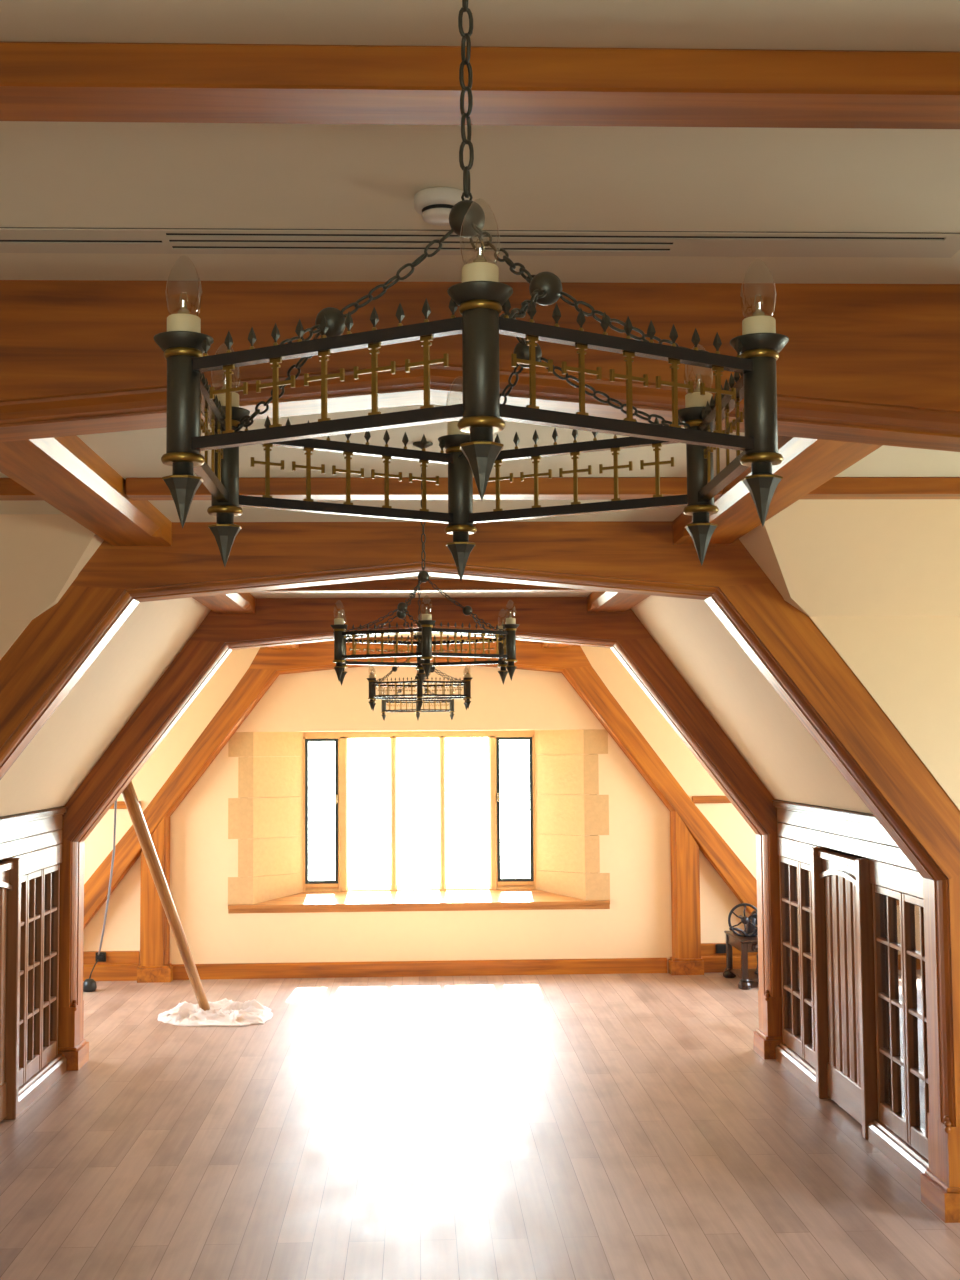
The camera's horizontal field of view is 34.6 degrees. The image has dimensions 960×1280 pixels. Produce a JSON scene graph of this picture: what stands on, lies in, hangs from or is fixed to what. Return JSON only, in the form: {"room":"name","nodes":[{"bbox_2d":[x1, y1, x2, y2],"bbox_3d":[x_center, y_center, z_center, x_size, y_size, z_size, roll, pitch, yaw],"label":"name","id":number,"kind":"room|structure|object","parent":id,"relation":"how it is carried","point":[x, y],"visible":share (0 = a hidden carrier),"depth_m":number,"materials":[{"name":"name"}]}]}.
{"room":"attic hall","nodes":[
{"label":"attic hall","id":0,"kind":"room"},
{"bbox_2d":[0,620,31,659],"bbox_3d":[-3.312,1.193,6.357,2.885,2.540,0.096,0,-4,-2],"label":"wall","id":1,"kind":"structure","parent":0,"point":[10,630],"depth_m":6.45,"materials":[{"name":"beige paint"}]},
{"bbox_2d":[0,514,99,619],"bbox_3d":[-3.143,-0.288,6.356,3.238,0.412,0.325,0,-4,-2],"label":"ceiling","id":2,"kind":"structure","parent":0,"point":[42,555],"depth_m":6.34,"materials":[{"name":"beige paint"}]},
{"bbox_2d":[0,538,210,816],"bbox_3d":[-2.078,0.263,7.999,0.982,1.321,3.590,0,-4,-2],"label":"ceiling","id":3,"kind":"structure","parent":0,"point":[73,739],"depth_m":8.65,"materials":[{"name":"beige paint"}]},
{"bbox_2d":[83,646,757,972],"bbox_3d":[-0.550,1.470,13.720,9.200,2.952,0.400,0,-4,-2],"label":"wall","id":4,"kind":"structure","parent":0,"point":[635,852],"depth_m":13.52,"materials":[{"name":"beige paint"}]},
{"bbox_2d":[95,952,105,961],"bbox_3d":[-3.273,2.735,13.276,0.090,0.080,0.055,0,-4,-2],"label":"socket","id":5,"kind":"object","parent":4,"relation":"attached to","point":[102,957],"visible":1,"depth_m":13.29,"materials":[{"name":"black plastic"}]},
{"bbox_2d":[98,800,116,954],"bbox_3d":[-2.816,1.807,11.650,0.035,1.577,3.400,1,-4,-16],"label":"cable","id":6,"kind":"object","parent":5,"relation":"attached to","point":[115,804],"visible":0.79,"depth_m":11.18,"materials":[{"name":"grey plastic"}]},
{"bbox_2d":[83,951,138,980],"bbox_3d":[-3.987,2.820,13.266,2.080,0.250,0.045,0,-4,-2],"label":"baseboard","id":7,"kind":"structure","parent":4,"relation":"attached to","point":[119,965],"depth_m":13.28,"materials":[{"name":"brown wood"}]},
{"bbox_2d":[110,801,139,808],"bbox_3d":[-3.998,1.441,13.368,2.080,0.065,0.030,0,-4,-2],"label":"trim","id":8,"kind":"structure","parent":4,"relation":"attached to","point":[120,804],"depth_m":13.39,"materials":[{"name":"brown wood"}]},
{"bbox_2d":[228,729,609,913],"bbox_3d":[-0.539,1.591,13.728,3.338,1.590,0.490,0,-4,-2],"label":"window","id":9,"kind":"structure","parent":4,"relation":"in","point":[268,818],"depth_m":13.68,"materials":[{"name":"stone"}]},
{"bbox_2d":[171,958,666,979],"bbox_3d":[-0.525,2.862,13.410,4.330,0.130,0.030,0,-4,-2],"label":"baseboard","id":10,"kind":"structure","parent":4,"relation":"attached to","point":[601,965],"depth_m":13.40,"materials":[{"name":"brown wood"}]},
{"bbox_2d":[692,796,730,802],"bbox_3d":[2.916,1.406,13.649,2.080,0.065,0.030,0,-4,-2],"label":"trim","id":11,"kind":"structure","parent":4,"relation":"attached to","point":[696,799],"depth_m":13.60,"materials":[{"name":"brown wood"}]},
{"bbox_2d":[715,944,725,952],"bbox_3d":[2.125,2.708,13.513,0.115,0.080,0.019,0,-4,-2],"label":"socket","id":12,"kind":"object","parent":4,"relation":"attached to","point":[720,948],"visible":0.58,"depth_m":13.50,"materials":[{"name":"black plastic"}]},
{"bbox_2d":[701,943,757,972],"bbox_3d":[2.927,2.784,13.547,2.080,0.250,0.045,0,-4,-2],"label":"baseboard","id":13,"kind":"structure","parent":4,"relation":"attached to","point":[714,962],"depth_m":13.50,"materials":[{"name":"brown wood"}]},
{"bbox_2d":[0,973,959,1279],"bbox_3d":[-0.199,2.422,5.192,9.200,0.120,17.300,0,-4,-2],"label":"floor","id":14,"kind":"structure","parent":0,"point":[568,1126],"depth_m":7.65,"materials":[{"name":"brown wood"}]},
{"bbox_2d":[18,1054,66,1114],"bbox_3d":[-2.591,2.589,8.992,0.085,0.104,1.190,0,-4,-2],"label":"baseboard","id":15,"kind":"structure","parent":14,"relation":"on","point":[44,1078],"depth_m":8.98,"materials":[{"name":"brown wood"}]},
{"bbox_2d":[19,874,27,1086],"bbox_3d":[-2.607,1.919,8.616,0.050,1.180,0.350,0,-4,-2],"label":"screen","id":16,"kind":"object","parent":15,"relation":"on","point":[23,943],"visible":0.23,"depth_m":8.76,"materials":[{"name":"brown wood"}]},
{"bbox_2d":[25,869,42,1081],"bbox_3d":[-2.622,1.944,8.980,0.050,1.180,0.360,0,-4,-2],"label":"screen","id":17,"kind":"object","parent":15,"relation":"on","point":[35,879],"visible":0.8,"depth_m":9.00,"materials":[{"name":"brown wood"}]},
{"bbox_2d":[41,864,59,1068],"bbox_3d":[-2.638,1.971,9.379,0.050,1.180,0.420,0,-4,-2],"label":"door","id":18,"kind":"structure","parent":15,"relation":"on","point":[51,875],"depth_m":9.40,"materials":[{"name":"brown wood"}]},
{"bbox_2d":[83,960,97,991],"bbox_3d":[-3.234,2.822,12.953,0.120,0.190,0.591,0,-4,-2],"label":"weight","id":19,"kind":"object","parent":14,"relation":"on","point":[89,985],"visible":0.98,"depth_m":12.68,"materials":[{"name":"black plastic"}]},
{"bbox_2d":[122,780,272,1026],"bbox_3d":[-1.966,1.855,10.974,0.890,1.828,1.933,0,-4,-2],"label":"mop","id":20,"kind":"object","parent":14,"relation":"on","point":[224,1012],"visible":1,"depth_m":11.14,"materials":[{"name":"brown wood"}]},
{"bbox_2d":[84,637,756,982],"bbox_3d":[-0.508,1.450,13.438,6.680,2.952,0.160,0,-4,-2],"label":"truss","id":21,"kind":"object","parent":14,"relation":"on","point":[691,832],"visible":0.83,"depth_m":13.43,"materials":[{"name":"brown wood"}]},
{"bbox_2d":[58,597,800,1070],"bbox_3d":[-0.367,1.209,9.934,4.880,2.952,0.310,0,-4,-2],"label":"truss","id":22,"kind":"object","parent":14,"relation":"on","point":[559,620],"visible":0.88,"depth_m":9.88,"materials":[{"name":"brown wood"}]},
{"bbox_2d":[0,280,959,451],"bbox_3d":[-0.096,0.745,3.190,4.880,2.952,0.300,0,-4,-2],"label":"ceiling beam","id":23,"kind":"structure","parent":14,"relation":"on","point":[877,364],"depth_m":3.18,"materials":[{"name":"brown wood"}]},
{"bbox_2d":[0,521,959,1222],"bbox_3d":[-0.232,0.978,6.584,4.880,2.952,0.310,0,-4,-2],"label":"truss","id":24,"kind":"object","parent":14,"relation":"on","point":[57,647],"visible":0.97,"depth_m":6.56,"materials":[{"name":"brown wood"}]},
{"bbox_2d":[723,903,758,989],"bbox_3d":[2.335,2.531,12.911,0.583,0.679,0.729,0,-4,-2],"label":"machine","id":25,"kind":"object","parent":14,"relation":"on","point":[745,941],"visible":0.55,"depth_m":12.76,"materials":[{"name":"black metal"}]},
{"bbox_2d":[0,0,959,636],"bbox_3d":[-0.227,-0.636,5.502,9.200,0.120,17.500,0,-4,-2],"label":"ceiling","id":26,"kind":"structure","parent":0,"point":[53,174],"depth_m":2.59,"materials":[{"name":"beige paint"}]},
{"bbox_2d":[0,478,42,500],"bbox_3d":[-3.116,-0.528,5.411,3.218,0.062,0.125,0,-4,-2],"label":"ceiling beam","id":27,"kind":"structure","parent":26,"relation":"attached to","point":[10,490],"depth_m":5.41,"materials":[{"name":"brown wood"}]},
{"bbox_2d":[0,435,171,545],"bbox_3d":[-1.362,-0.555,4.934,0.245,0.100,3.148,0,-4,-2],"label":"ceiling beam","id":28,"kind":"structure","parent":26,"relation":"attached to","point":[64,472],"depth_m":5.15,"materials":[{"name":"brown wood"}]},
{"bbox_2d":[192,593,254,613],"bbox_3d":[-1.498,-0.323,8.308,0.245,0.100,3.098,0,-4,-2],"label":"purlin","id":29,"kind":"object","parent":26,"relation":"attached to","point":[235,603],"visible":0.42,"depth_m":9.26,"materials":[{"name":"brown wood"}]},
{"bbox_2d":[268,644,298,648],"bbox_3d":[-1.637,-0.085,11.772,0.245,0.100,3.328,0,-4,-2],"label":"purlin","id":30,"kind":"object","parent":26,"relation":"attached to","point":[292,646],"visible":0.19,"depth_m":13.20,"materials":[{"name":"brown wood"}]},
{"bbox_2d":[381,670,454,720],"bbox_3d":[-0.477,0.238,11.802,0.653,0.758,0.573,-3,-4,28],"label":"chandelier","id":31,"kind":"object","parent":26,"relation":"hanging from","point":[451,711],"visible":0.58,"depth_m":11.62,"materials":[{"name":"grey metal"}]},
{"bbox_2d":[366,580,471,710],"bbox_3d":[-0.333,0.008,8.463,0.653,0.758,0.573,2,-5,-32],"label":"chandelier","id":32,"kind":"object","parent":26,"relation":"hanging from","point":[373,682],"visible":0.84,"depth_m":8.29,"materials":[{"name":"grey metal"}]},
{"bbox_2d":[126,477,722,499],"bbox_3d":[-0.192,-0.543,5.529,2.120,0.062,0.125,0,-4,-2],"label":"ceiling beam","id":33,"kind":"structure","parent":26,"relation":"attached to","point":[366,488],"depth_m":5.48,"materials":[{"name":"brown wood"}]},
{"bbox_2d":[330,441,518,686],"bbox_3d":[-0.177,-0.242,4.825,0.653,0.758,0.573,-2,-4,26],"label":"chandelier","id":34,"kind":"object","parent":26,"relation":"hanging from","point":[505,635],"visible":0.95,"depth_m":4.66,"materials":[{"name":"grey metal"}]},
{"bbox_2d":[244,579,604,592],"bbox_3d":[-0.328,-0.312,8.889,2.120,0.062,0.125,0,-4,-2],"label":"ceiling beam","id":35,"kind":"structure","parent":26,"relation":"attached to","point":[446,585],"depth_m":8.84,"materials":[{"name":"brown wood"}]},
{"bbox_2d":[414,187,467,225],"bbox_3d":[-0.067,-0.748,2.672,0.094,0.044,0.094,0,-4,-2],"label":"smoke detector","id":36,"kind":"object","parent":26,"relation":"attached to","point":[435,204],"visible":0.7,"depth_m":2.64,"materials":[{"name":"beige plastic"}]},
{"bbox_2d":[154,0,788,579],"bbox_3d":[-0.013,-0.468,1.554,0.653,0.758,0.573,2,-5,-32],"label":"chandelier","id":37,"kind":"object","parent":26,"relation":"hanging from","point":[471,450],"visible":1,"depth_m":1.38,"materials":[{"name":"grey metal"}]},
{"bbox_2d":[0,41,959,128],"bbox_3d":[-0.091,-0.775,2.155,9.000,0.062,0.125,0,-4,-2],"label":"ceiling beam","id":38,"kind":"structure","parent":26,"relation":"attached to","point":[40,81],"depth_m":2.11,"materials":[{"name":"brown wood"}]},
{"bbox_2d":[0,227,959,257],"bbox_3d":[-0.112,-0.752,2.914,2.080,0.004,0.135,0,-4,-2],"label":"ceiling vent","id":39,"kind":"object","parent":26,"relation":"in","point":[12,239],"visible":1,"depth_m":2.91,"materials":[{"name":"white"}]},
{"bbox_2d":[542,642,572,647],"bbox_3d":[0.736,-0.097,11.869,0.245,0.100,3.328,0,-4,-2],"label":"purlin","id":40,"kind":"object","parent":26,"relation":"attached to","point":[544,645],"visible":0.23,"depth_m":13.29,"materials":[{"name":"brown wood"}]},
{"bbox_2d":[587,591,650,611],"bbox_3d":[0.875,-0.335,8.405,0.245,0.100,3.098,0,-4,-2],"label":"purlin","id":41,"kind":"object","parent":26,"relation":"attached to","point":[605,601],"visible":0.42,"depth_m":9.34,"materials":[{"name":"brown wood"}]},
{"bbox_2d":[673,436,882,543],"bbox_3d":[1.011,-0.568,5.030,0.245,0.100,3.148,0,-4,-2],"label":"ceiling beam","id":42,"kind":"structure","parent":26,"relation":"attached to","point":[807,464],"depth_m":5.12,"materials":[{"name":"brown wood"}]},
{"bbox_2d":[801,477,959,498],"bbox_3d":[2.691,-0.557,5.647,3.158,0.062,0.125,0,-4,-2],"label":"ceiling beam","id":43,"kind":"structure","parent":26,"relation":"attached to","point":[836,487],"depth_m":5.54,"materials":[{"name":"brown wood"}]},
{"bbox_2d":[661,649,812,1044],"bbox_3d":[2.541,1.201,10.157,3.110,2.952,0.070,0,-4,-2],"label":"wall","id":44,"kind":"structure","parent":0,"point":[661,649],"depth_m":10.05,"materials":[{"name":"beige paint"}]},
{"bbox_2d":[631,526,871,813],"bbox_3d":[1.492,0.233,7.964,0.982,1.321,3.950,0,-4,-2],"label":"ceiling","id":45,"kind":"structure","parent":0,"point":[768,735],"depth_m":8.70,"materials":[{"name":"beige paint"}]},
{"bbox_2d":[758,499,959,615],"bbox_3d":[2.652,-0.329,6.412,3.178,0.412,0.685,0,-4,-2],"label":"wall","id":46,"kind":"structure","parent":0,"point":[828,557],"depth_m":6.29,"materials":[{"name":"beige paint"}]},
{"bbox_2d":[830,849,924,1124],"bbox_3d":[2.176,1.745,8.314,0.315,1.620,3.540,0,-4,-2],"label":"wall","id":47,"kind":"structure","parent":0,"point":[916,908],"depth_m":8.44,"materials":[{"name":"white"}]},
{"bbox_2d":[775,1043,815,1093],"bbox_3d":[1.937,2.571,9.256,0.085,0.104,1.030,0,-4,-2],"label":"baseboard","id":48,"kind":"structure","parent":47,"relation":"attached to","point":[801,1069],"depth_m":9.25,"materials":[{"name":"brown wood"}]},
{"bbox_2d":[779,856,802,1057],"bbox_3d":[1.949,1.947,9.550,0.050,1.180,0.510,0,-4,-2],"label":"screen","id":49,"kind":"object","parent":48,"relation":"on","point":[792,1039],"visible":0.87,"depth_m":9.57,"materials":[{"name":"brown wood"}]},
{"bbox_2d":[799,862,815,1068],"bbox_3d":[1.970,1.912,9.041,0.050,1.180,0.490,0,-4,-2],"label":"screen","id":50,"kind":"object","parent":48,"relation":"on","point":[807,1003],"visible":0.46,"depth_m":9.24,"materials":[{"name":"brown wood"}]},
{"bbox_2d":[811,847,877,1139],"bbox_3d":[1.969,1.854,8.298,0.100,1.405,0.970,0,-4,-2],"label":"door","id":51,"kind":"structure","parent":47,"relation":"in","point":[842,895],"depth_m":8.32,"materials":[{"name":"brown wood"}]},
{"bbox_2d":[773,800,922,898],"bbox_3d":[1.971,1.097,8.350,0.075,0.351,3.040,0,-4,-2],"label":"wall paneling","id":52,"kind":"structure","parent":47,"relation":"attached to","point":[801,827],"depth_m":8.25,"materials":[{"name":"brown wood"}]},
{"bbox_2d":[868,1119,928,1185],"bbox_3d":[2.017,2.434,7.252,0.085,0.104,1.030,0,-4,-2],"label":"baseboard","id":53,"kind":"structure","parent":47,"relation":"attached to","point":[910,1161],"depth_m":7.31,"materials":[{"name":"brown wood"}]},
{"bbox_2d":[872,884,907,1143],"bbox_3d":[2.030,1.809,7.546,0.050,1.180,0.470,0,-4,-2],"label":"glass-paned door","id":54,"kind":"structure","parent":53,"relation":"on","point":[891,1116],"depth_m":7.56,"materials":[{"name":"brown wood"}]},
{"bbox_2d":[902,893,928,1159],"bbox_3d":[2.050,1.775,7.053,0.050,1.180,0.500,0,-4,-2],"label":"glass-paned door","id":55,"kind":"structure","parent":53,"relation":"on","point":[917,1136],"depth_m":7.25,"materials":[{"name":"brown wood"}]},
{"bbox_2d":[809,616,959,809],"bbox_3d":[2.828,1.162,6.607,2.825,2.540,0.096,0,-4,-2],"label":"wall","id":56,"kind":"structure","parent":0,"point":[909,665],"depth_m":6.59,"materials":[{"name":"beige paint"}]},
{"bbox_3d":[-2.765,1.770,8.113,0.315,1.620,3.540,0,-4,-2],"label":"wall","id":57,"kind":"structure","parent":0,"visible":0},
{"bbox_2d":[0,857,21,1121],"bbox_3d":[-2.550,1.866,7.955,0.100,1.405,0.970,0,-4,-2],"label":"door","id":58,"kind":"structure","parent":57,"relation":"in","point":[10,868],"depth_m":8.36,"materials":[{"name":"brown wood"}]},
{"bbox_2d":[0,807,65,875],"bbox_3d":[-2.570,1.120,8.166,0.075,0.351,3.040,0,-4,-2],"label":"dado boarding","id":59,"kind":"object","parent":57,"relation":"attached to","point":[35,837],"visible":0.99,"depth_m":8.95,"materials":[{"name":"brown wood"}]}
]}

